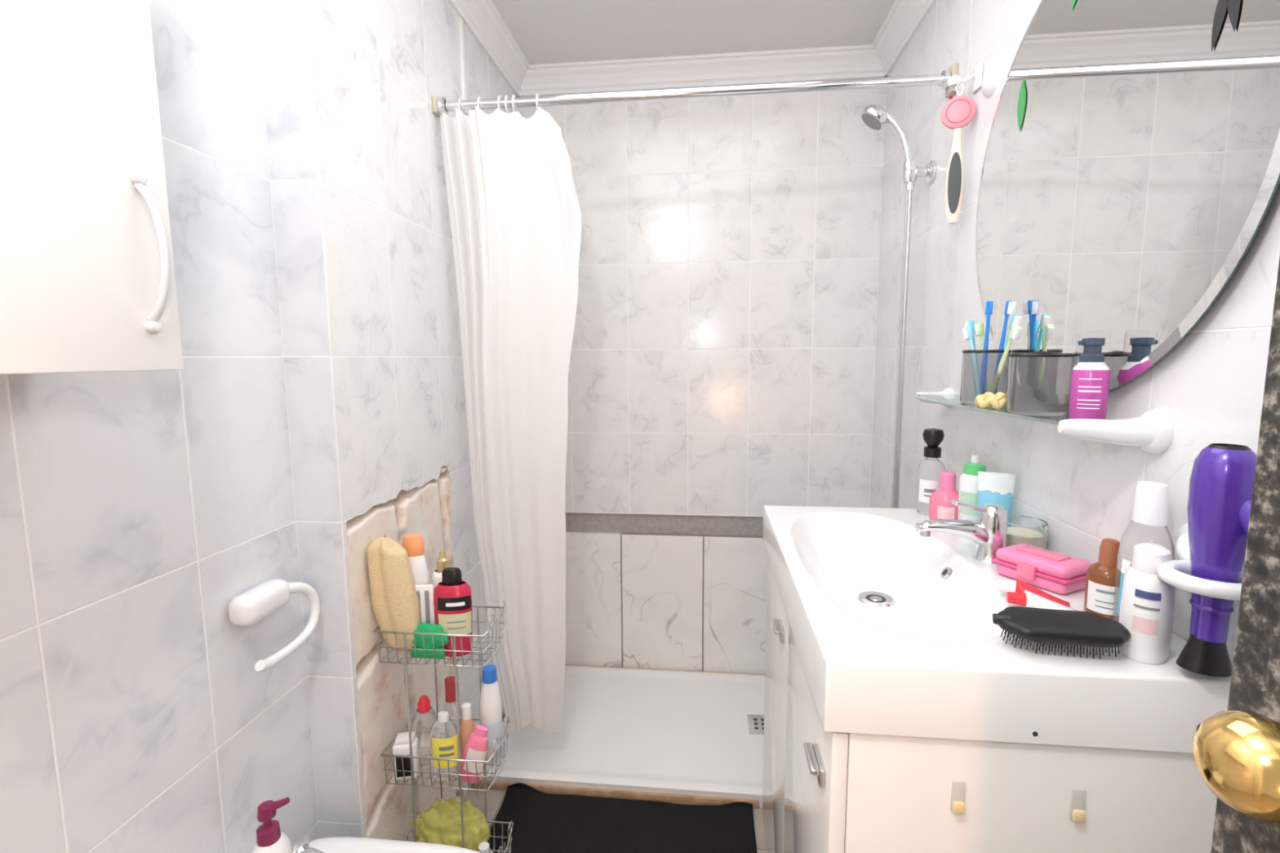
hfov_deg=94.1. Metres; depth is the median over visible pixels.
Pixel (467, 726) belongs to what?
bottle
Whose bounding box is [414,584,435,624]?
pack
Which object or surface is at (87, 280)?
upper cabinet
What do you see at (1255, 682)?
door
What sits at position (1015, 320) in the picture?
toothbrush
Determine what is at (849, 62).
trim
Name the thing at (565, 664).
trim
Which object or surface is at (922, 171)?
wall holder
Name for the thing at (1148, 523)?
mouthwash bottle
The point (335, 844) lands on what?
bidet
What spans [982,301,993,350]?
toothbrush
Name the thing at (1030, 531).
candle jar
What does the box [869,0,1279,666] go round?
wall
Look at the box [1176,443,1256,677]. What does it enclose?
hair dryer
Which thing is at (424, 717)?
dish soap bottle
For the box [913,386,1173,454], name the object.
glass shelf
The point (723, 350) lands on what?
wall
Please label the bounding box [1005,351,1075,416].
tumbler
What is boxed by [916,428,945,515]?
bottle
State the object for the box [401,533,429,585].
bottle
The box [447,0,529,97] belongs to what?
trim
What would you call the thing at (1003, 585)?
toothpaste tube
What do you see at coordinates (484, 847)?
bottle
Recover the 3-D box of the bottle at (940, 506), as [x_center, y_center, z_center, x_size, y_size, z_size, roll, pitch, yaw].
[0.708,0.161,1.373,0.072,0.114,0.072,0,7,6]
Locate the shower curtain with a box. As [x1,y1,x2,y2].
[440,93,581,733]
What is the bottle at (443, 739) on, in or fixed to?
in the wire caddy
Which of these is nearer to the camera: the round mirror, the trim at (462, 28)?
the round mirror
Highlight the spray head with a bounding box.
[861,104,887,130]
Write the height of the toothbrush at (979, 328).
0.158 m
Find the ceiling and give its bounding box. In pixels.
[491,0,895,65]
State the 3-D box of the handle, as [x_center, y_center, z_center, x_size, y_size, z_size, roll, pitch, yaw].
[0.305,0.166,0.290,0.051,0.049,0.049,0,7,6]
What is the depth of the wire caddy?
1.32 m
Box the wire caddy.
[373,600,513,852]
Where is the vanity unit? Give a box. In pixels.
[762,505,1231,852]
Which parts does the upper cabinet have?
bow handle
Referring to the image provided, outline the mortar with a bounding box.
[565,512,763,671]
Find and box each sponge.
[366,535,420,651]
[410,622,448,658]
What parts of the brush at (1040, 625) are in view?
handle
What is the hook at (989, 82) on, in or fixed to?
attached to the wall at (1211, 385)
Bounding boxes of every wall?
[0,0,319,852]
[257,0,516,841]
[517,77,885,516]
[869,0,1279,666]
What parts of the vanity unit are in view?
door, handle plate, door, handle plate, hook plate, hook plate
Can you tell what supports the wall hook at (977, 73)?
attached to the wall at (1211, 385)
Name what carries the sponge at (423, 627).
in the wire caddy
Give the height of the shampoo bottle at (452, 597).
0.196 m
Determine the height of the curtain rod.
0.101 m
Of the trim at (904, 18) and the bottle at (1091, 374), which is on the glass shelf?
the bottle at (1091, 374)
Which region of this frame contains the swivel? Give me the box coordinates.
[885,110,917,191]
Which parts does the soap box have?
lid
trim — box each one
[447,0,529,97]
[459,17,467,114]
[472,781,759,808]
[517,44,887,97]
[564,664,764,675]
[871,0,937,75]
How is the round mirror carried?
attached to the wall at (1211, 385)
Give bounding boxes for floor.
[459,783,767,852]
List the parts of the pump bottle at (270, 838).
pump spout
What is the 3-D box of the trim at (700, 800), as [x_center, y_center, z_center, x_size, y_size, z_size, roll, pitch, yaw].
[-0.084,1.117,1.810,0.878,0.022,0.009,0,7,6]
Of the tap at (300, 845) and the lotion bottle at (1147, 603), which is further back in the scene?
the tap at (300, 845)
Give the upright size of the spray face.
0.043 m
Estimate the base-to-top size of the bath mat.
0.045 m
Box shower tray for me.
[479,665,764,806]
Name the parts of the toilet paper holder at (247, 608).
wall plate, arm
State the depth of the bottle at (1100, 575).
0.86 m
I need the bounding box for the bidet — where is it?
[290,835,482,852]
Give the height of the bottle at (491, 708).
0.228 m
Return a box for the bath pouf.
[410,797,490,851]
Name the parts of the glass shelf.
bracket arm, bracket arm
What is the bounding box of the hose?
[894,188,912,508]
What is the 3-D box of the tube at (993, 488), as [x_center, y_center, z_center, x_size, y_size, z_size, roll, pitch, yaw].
[0.734,0.164,1.232,0.054,0.140,0.054,-2,7,-13]
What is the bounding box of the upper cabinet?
[0,0,183,374]
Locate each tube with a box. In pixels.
[977,471,1016,517]
[997,577,1070,607]
[1005,590,1077,610]
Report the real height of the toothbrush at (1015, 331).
0.149 m
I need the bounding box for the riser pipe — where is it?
[891,182,909,507]
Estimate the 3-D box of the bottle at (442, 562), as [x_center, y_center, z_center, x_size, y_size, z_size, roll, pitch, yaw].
[-0.454,0.393,1.381,0.050,0.215,0.050,0,7,6]
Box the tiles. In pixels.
[564,531,767,674]
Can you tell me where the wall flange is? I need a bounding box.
[924,160,936,182]
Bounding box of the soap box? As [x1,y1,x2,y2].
[991,543,1091,594]
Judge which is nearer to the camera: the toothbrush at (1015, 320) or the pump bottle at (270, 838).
the pump bottle at (270, 838)
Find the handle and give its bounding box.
[1191,710,1279,825]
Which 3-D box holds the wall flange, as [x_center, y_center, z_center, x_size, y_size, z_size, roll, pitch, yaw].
[0.826,-0.727,1.699,0.016,0.060,0.060,0,7,6]
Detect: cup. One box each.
[960,349,1011,404]
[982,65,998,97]
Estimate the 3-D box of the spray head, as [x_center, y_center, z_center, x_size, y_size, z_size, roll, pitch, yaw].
[0.678,-0.892,1.721,0.072,0.065,0.082,0,7,6]
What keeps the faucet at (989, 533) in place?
on the vanity unit
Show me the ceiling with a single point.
(545, 32)
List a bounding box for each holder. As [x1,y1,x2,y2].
[227,578,319,671]
[916,166,928,177]
[1156,521,1243,600]
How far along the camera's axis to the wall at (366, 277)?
1.28 m
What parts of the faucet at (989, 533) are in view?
spout, lever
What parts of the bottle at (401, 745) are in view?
panel, lid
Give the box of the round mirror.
[975,0,1279,390]
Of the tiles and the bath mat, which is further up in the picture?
the tiles
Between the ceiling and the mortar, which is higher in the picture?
the ceiling
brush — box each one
[940,80,976,224]
[992,606,1130,659]
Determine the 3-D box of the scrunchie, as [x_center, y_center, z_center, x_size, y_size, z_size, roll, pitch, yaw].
[0.661,-0.050,1.123,0.046,0.032,0.074,0,7,6]
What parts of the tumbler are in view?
lid knob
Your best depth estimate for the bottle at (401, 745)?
1.33 m
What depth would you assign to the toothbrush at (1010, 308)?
1.18 m
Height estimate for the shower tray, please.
0.042 m
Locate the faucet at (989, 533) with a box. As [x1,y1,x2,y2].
[915,499,1008,567]
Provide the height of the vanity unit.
0.949 m
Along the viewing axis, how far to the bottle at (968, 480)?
1.31 m
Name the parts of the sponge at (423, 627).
pad handle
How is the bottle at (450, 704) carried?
in the wire caddy
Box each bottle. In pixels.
[251,796,292,852]
[392,731,420,780]
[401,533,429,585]
[411,694,436,769]
[429,711,458,781]
[431,550,449,589]
[433,567,472,657]
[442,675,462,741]
[458,724,488,783]
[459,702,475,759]
[478,841,493,852]
[479,664,502,764]
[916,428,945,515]
[928,471,958,519]
[957,454,986,521]
[1067,331,1111,419]
[1083,537,1119,619]
[1111,480,1174,622]
[1119,542,1175,664]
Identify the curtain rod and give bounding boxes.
[431,62,958,117]
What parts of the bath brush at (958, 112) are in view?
handle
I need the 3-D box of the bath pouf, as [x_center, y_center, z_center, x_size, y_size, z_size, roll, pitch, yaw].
[-0.449,0.966,1.415,0.188,0.184,0.096,0,7,6]
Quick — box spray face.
[862,113,881,130]
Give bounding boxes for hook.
[947,65,998,99]
[958,62,983,93]
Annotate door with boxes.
[1210,256,1279,852]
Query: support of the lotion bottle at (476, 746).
in the wire caddy
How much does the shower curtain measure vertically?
1.864 m
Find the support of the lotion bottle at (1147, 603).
on the vanity unit
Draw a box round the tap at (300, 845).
[290,835,325,852]
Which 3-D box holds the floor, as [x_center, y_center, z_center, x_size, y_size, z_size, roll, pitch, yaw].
[-0.029,1.292,0.616,1.622,0.050,3.950,0,7,6]
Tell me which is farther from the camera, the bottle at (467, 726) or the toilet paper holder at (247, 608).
the bottle at (467, 726)
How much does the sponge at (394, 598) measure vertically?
0.263 m
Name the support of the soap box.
on the vanity unit
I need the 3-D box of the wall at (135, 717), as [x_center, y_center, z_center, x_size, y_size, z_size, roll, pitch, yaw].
[-0.825,0.095,0.348,0.080,2.400,1.691,0,7,6]
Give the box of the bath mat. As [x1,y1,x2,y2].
[488,782,757,852]
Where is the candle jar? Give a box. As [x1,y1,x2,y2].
[1006,515,1048,549]
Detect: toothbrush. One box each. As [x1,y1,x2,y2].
[962,325,974,350]
[964,320,975,350]
[974,322,984,350]
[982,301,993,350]
[998,324,1022,373]
[999,300,1016,349]
[1003,314,1022,351]
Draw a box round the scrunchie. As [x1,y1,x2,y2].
[974,391,1006,409]
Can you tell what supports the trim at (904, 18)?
attached to the wall at (1211, 385)
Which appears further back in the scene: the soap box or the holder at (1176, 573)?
the soap box
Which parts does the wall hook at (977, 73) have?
hook plate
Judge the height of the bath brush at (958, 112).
0.338 m
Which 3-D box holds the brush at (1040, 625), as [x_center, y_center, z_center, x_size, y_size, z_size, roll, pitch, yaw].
[0.543,0.268,0.773,0.155,0.041,0.066,1,7,12]
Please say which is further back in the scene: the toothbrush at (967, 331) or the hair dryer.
the toothbrush at (967, 331)
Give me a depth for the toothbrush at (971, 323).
1.25 m
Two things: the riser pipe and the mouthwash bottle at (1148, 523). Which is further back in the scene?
the riser pipe

